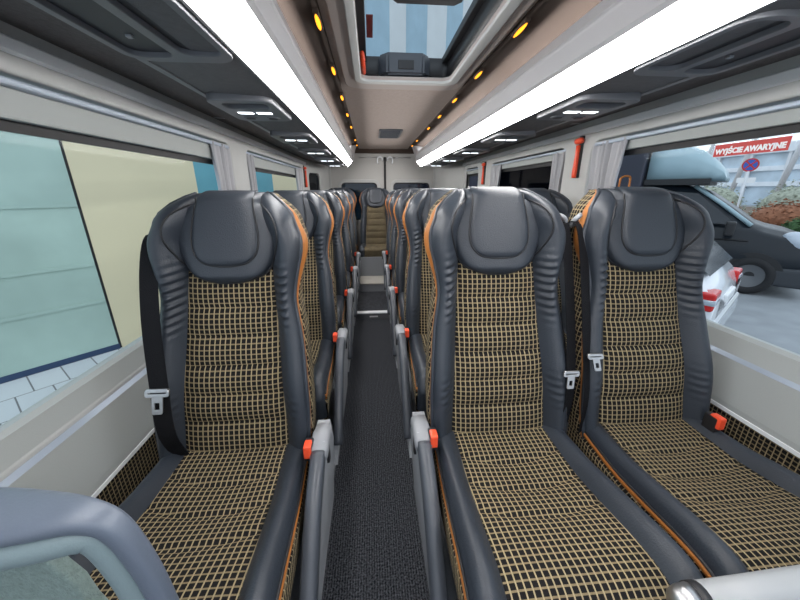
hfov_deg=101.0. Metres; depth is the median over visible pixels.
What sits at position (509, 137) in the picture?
light
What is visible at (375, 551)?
floor
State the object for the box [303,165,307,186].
hammer
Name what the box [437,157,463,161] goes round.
light
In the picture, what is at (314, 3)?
trim
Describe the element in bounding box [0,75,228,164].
blind
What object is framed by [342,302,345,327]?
cushion
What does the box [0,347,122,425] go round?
pavement
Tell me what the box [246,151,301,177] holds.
window blind
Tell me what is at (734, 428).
wall
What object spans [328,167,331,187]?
trim
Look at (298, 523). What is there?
piping
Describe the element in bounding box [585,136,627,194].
curtain
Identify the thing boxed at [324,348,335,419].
cushion
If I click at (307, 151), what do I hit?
light
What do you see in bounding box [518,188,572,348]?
passenger seat
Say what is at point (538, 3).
trim
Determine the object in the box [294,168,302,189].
curtain
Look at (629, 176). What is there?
hoop
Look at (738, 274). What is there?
tail lamp
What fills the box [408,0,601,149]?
ceiling
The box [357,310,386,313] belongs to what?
trim
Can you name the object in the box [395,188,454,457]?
passenger seat
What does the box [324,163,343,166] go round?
light
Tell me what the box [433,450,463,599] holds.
piping
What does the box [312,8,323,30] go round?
light
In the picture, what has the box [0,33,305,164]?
trim
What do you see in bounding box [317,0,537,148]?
ceiling
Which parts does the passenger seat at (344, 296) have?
panel, accent trim, armrest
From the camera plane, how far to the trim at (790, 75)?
1.22 m
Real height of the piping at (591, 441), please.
0.145 m
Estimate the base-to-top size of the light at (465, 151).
0.031 m
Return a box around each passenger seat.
[69,190,333,599]
[265,190,347,464]
[304,190,354,371]
[324,190,357,325]
[329,188,357,251]
[334,190,360,298]
[359,188,388,256]
[382,189,401,296]
[384,189,410,323]
[388,189,424,367]
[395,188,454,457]
[411,187,702,599]
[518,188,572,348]
[566,187,799,577]
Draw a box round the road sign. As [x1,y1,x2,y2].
[736,158,759,206]
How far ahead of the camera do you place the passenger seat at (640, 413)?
1.01 m
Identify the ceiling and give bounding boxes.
[276,0,358,148]
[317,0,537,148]
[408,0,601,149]
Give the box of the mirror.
[723,221,736,235]
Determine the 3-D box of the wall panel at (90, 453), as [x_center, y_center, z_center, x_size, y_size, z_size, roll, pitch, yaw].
[-0.945,0.033,1.906,0.095,0.280,4.940,-2,18,-5]
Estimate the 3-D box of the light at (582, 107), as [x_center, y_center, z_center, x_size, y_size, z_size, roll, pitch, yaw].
[0.693,-0.733,1.270,0.220,0.031,0.387,-2,18,-5]
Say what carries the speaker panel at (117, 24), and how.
attached to the luggage rack at (268, 60)
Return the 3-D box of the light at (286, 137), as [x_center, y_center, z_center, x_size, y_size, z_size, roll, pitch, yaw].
[-0.625,-0.972,1.989,0.220,0.031,0.387,-2,18,-5]
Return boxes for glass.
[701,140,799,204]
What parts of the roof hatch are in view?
release lever, hatch lid frame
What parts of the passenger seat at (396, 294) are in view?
armrest, accent trim, panel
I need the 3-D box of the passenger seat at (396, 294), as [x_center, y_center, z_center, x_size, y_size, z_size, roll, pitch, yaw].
[0.173,-0.203,2.302,0.519,1.090,0.885,-2,18,-5]
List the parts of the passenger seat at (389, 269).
armrest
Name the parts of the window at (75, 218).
rail behind glass, rail behind glass, rail behind glass, frosted panel, cream panel, teal panel, cream panel, panel, panel, panel, panel, panel, panel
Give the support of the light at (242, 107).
attached to the luggage rack at (268, 60)
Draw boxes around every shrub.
[705,182,746,209]
[748,179,799,214]
[749,198,799,225]
[779,216,799,231]
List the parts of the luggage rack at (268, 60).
panel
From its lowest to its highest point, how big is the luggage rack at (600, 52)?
0.250 m
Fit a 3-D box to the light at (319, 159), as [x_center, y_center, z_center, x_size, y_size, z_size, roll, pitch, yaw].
[-0.748,-1.442,3.397,0.220,0.031,0.387,-2,18,-5]
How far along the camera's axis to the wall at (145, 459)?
1.04 m
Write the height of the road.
0.115 m
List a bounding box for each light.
[206,92,291,120]
[270,130,317,143]
[298,147,330,154]
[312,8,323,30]
[314,157,338,161]
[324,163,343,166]
[330,63,336,74]
[426,163,447,166]
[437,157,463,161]
[451,95,458,102]
[453,147,489,154]
[473,67,483,78]
[481,130,535,143]
[511,17,530,37]
[537,92,640,120]
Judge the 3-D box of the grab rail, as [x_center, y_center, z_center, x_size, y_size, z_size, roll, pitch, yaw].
[0.793,0.662,0.613,0.699,0.476,0.074,-2,18,-5]
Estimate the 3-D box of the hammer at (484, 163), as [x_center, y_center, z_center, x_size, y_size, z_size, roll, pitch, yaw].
[0.852,-1.293,3.366,0.045,0.215,0.068,-2,18,-5]
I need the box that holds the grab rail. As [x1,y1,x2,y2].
[666,564,799,599]
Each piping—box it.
[281,461,308,599]
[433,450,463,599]
[567,424,706,577]
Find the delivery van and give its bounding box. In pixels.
[616,147,799,293]
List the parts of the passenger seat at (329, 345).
panel, cushion trim, accent trim, armrest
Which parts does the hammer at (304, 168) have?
handle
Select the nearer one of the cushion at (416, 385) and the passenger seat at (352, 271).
the cushion at (416, 385)
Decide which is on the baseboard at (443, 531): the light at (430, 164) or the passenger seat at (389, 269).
the passenger seat at (389, 269)
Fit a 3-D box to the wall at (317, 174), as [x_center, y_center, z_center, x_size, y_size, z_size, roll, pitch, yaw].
[-1.086,-1.143,4.474,0.040,1.512,0.798,3,19,9]
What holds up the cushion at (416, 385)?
on the passenger seat at (411, 338)
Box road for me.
[724,205,799,353]
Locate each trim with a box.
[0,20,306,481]
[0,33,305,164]
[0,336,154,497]
[310,0,358,146]
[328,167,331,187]
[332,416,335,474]
[355,149,413,153]
[356,313,388,318]
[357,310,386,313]
[360,276,383,284]
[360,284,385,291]
[384,157,385,188]
[397,317,455,599]
[409,0,545,146]
[433,167,434,187]
[462,66,799,165]
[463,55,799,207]
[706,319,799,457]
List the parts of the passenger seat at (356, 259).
armrest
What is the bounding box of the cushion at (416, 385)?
[408,345,419,411]
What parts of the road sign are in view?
sub plate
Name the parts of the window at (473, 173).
pane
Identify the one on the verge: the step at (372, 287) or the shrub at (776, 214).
the shrub at (776, 214)
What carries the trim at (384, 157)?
attached to the wall at (359, 168)
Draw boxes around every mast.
[708,144,715,154]
[730,138,758,191]
[774,142,799,191]
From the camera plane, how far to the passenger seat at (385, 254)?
3.75 m
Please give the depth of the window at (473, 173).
3.88 m
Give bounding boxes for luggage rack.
[0,0,355,165]
[412,0,799,166]
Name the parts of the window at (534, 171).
blind rail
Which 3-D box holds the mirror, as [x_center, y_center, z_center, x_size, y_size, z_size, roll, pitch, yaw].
[5.681,-1.229,5.679,0.249,0.240,0.234,-2,18,-5]
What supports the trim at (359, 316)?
attached to the step at (374, 300)
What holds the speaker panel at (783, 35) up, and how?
attached to the luggage rack at (600, 52)
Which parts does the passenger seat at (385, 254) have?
armrest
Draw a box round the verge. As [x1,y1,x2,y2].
[740,206,757,214]
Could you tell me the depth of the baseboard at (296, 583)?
1.00 m
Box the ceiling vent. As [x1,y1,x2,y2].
[378,129,402,138]
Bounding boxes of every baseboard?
[290,287,351,599]
[396,306,457,599]
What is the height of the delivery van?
2.720 m
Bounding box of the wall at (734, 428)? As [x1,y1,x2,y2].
[709,403,799,474]
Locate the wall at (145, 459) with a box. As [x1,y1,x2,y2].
[68,432,158,555]
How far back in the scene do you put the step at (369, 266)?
4.08 m
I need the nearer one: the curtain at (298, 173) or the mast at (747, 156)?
the curtain at (298, 173)
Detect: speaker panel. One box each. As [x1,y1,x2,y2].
[25,0,232,62]
[633,9,799,76]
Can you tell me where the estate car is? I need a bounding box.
[703,241,742,324]
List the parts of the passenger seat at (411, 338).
armrest, accent trim, panel, cushion trim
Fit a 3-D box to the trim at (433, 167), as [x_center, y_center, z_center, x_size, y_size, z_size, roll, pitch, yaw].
[0.495,-1.301,4.946,0.025,1.500,0.030,-2,18,-5]
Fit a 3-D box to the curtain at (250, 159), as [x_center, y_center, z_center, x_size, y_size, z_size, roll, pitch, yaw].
[-0.985,-0.612,2.256,0.040,0.715,0.125,-2,18,-5]
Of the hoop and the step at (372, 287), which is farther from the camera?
the step at (372, 287)
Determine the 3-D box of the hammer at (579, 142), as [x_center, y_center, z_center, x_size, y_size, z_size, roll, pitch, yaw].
[0.987,-0.792,1.831,0.045,0.215,0.068,-2,18,-5]
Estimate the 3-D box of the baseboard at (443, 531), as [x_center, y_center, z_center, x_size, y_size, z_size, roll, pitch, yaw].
[0.558,0.579,1.892,1.019,0.165,4.320,-2,18,-5]
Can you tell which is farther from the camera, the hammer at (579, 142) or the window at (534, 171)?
the window at (534, 171)
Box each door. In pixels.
[338,156,382,222]
[387,156,431,191]
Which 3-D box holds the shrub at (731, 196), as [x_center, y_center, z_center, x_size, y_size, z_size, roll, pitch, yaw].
[19.091,-6.182,20.361,2.366,2.538,4.246,-2,18,-5]
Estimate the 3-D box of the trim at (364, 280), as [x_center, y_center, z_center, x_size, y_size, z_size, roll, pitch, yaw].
[-0.324,-0.241,3.956,0.390,0.015,0.355,-2,18,-5]
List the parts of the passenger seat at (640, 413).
panel, accent trim, cushion trim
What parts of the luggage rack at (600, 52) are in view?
panel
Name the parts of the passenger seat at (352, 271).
armrest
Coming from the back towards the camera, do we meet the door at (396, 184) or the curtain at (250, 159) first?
the door at (396, 184)
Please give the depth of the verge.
29.79 m
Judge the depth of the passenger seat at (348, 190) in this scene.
4.42 m
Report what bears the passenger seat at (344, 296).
on the baseboard at (296, 583)
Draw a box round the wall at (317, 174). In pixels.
[304,159,329,189]
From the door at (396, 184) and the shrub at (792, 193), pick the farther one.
the shrub at (792, 193)
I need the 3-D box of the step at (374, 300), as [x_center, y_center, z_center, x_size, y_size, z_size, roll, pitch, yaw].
[-0.284,0.058,3.538,0.398,0.112,0.700,-2,18,-5]
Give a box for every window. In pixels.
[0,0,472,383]
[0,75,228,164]
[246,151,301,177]
[466,167,478,187]
[492,149,565,189]
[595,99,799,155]
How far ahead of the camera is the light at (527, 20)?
1.12 m
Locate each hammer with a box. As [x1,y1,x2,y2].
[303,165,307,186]
[481,162,485,183]
[571,136,584,177]
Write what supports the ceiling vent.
in the ceiling at (370, 110)
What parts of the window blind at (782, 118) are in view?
frame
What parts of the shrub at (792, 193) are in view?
stem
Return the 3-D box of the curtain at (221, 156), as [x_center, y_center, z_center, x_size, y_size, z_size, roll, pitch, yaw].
[-0.949,-0.480,1.843,0.040,0.725,0.225,-2,18,-5]
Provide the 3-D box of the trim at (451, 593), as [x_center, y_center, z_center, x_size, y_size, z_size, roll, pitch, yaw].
[0.053,0.535,1.928,0.025,0.125,4.500,-2,18,-5]
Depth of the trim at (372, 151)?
4.60 m
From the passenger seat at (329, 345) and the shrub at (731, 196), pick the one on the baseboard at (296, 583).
the passenger seat at (329, 345)
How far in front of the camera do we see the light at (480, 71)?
1.57 m
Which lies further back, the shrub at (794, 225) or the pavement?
the shrub at (794, 225)
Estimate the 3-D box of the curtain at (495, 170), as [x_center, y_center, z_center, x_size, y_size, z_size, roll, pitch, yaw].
[0.901,-0.944,3.173,0.040,0.665,0.245,-2,18,-5]
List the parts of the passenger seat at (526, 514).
recliner lever, armrest, accent trim, panel, cushion trim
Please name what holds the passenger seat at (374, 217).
on the floor
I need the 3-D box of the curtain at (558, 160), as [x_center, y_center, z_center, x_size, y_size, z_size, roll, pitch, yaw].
[0.992,-0.601,2.143,0.040,0.665,0.135,-2,18,-5]
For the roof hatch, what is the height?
0.153 m
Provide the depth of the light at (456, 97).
2.00 m
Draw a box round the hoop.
[618,175,631,186]
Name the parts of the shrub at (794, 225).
stem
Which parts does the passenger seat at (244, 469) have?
cushion trim, panel, accent trim, armrest, recliner lever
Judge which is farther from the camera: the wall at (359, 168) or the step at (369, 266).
the wall at (359, 168)
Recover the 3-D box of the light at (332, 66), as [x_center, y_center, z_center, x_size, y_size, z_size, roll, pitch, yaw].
[-0.309,-1.067,1.532,0.020,0.020,0.124,-2,18,-5]
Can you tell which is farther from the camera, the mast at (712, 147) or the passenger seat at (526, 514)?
the mast at (712, 147)
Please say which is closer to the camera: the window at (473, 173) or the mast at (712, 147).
the window at (473, 173)
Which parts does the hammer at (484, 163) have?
handle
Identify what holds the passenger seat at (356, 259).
on the baseboard at (296, 583)
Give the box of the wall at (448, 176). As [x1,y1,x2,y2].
[435,161,463,188]
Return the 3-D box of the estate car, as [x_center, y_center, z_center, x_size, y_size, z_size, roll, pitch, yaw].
[2.291,-0.677,5.178,1.810,1.470,4.330,-15,23,-37]
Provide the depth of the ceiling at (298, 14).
1.36 m
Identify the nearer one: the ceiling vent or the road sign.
the ceiling vent
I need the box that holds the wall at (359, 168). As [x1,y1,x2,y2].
[330,153,432,251]
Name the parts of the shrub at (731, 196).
stem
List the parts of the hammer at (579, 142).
handle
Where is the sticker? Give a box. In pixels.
[713,136,792,156]
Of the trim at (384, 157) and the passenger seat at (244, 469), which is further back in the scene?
the trim at (384, 157)
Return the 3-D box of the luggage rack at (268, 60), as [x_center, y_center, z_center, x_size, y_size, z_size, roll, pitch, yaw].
[-0.655,-1.014,1.730,0.650,0.250,5.220,-2,18,-5]
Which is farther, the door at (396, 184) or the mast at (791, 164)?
the mast at (791, 164)
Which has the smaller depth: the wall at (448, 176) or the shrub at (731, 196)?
the wall at (448, 176)
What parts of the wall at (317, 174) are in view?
pane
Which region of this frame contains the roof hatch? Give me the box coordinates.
[325,0,534,90]
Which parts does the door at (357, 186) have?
pane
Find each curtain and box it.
[210,140,235,189]
[246,154,257,191]
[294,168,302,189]
[490,164,501,186]
[549,152,564,192]
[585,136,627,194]
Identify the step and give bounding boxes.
[357,291,386,310]
[360,257,387,275]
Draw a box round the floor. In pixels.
[322,318,429,599]
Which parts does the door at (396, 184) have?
pane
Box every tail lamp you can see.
[703,289,721,311]
[734,267,742,283]
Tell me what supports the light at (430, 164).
attached to the luggage rack at (600, 52)

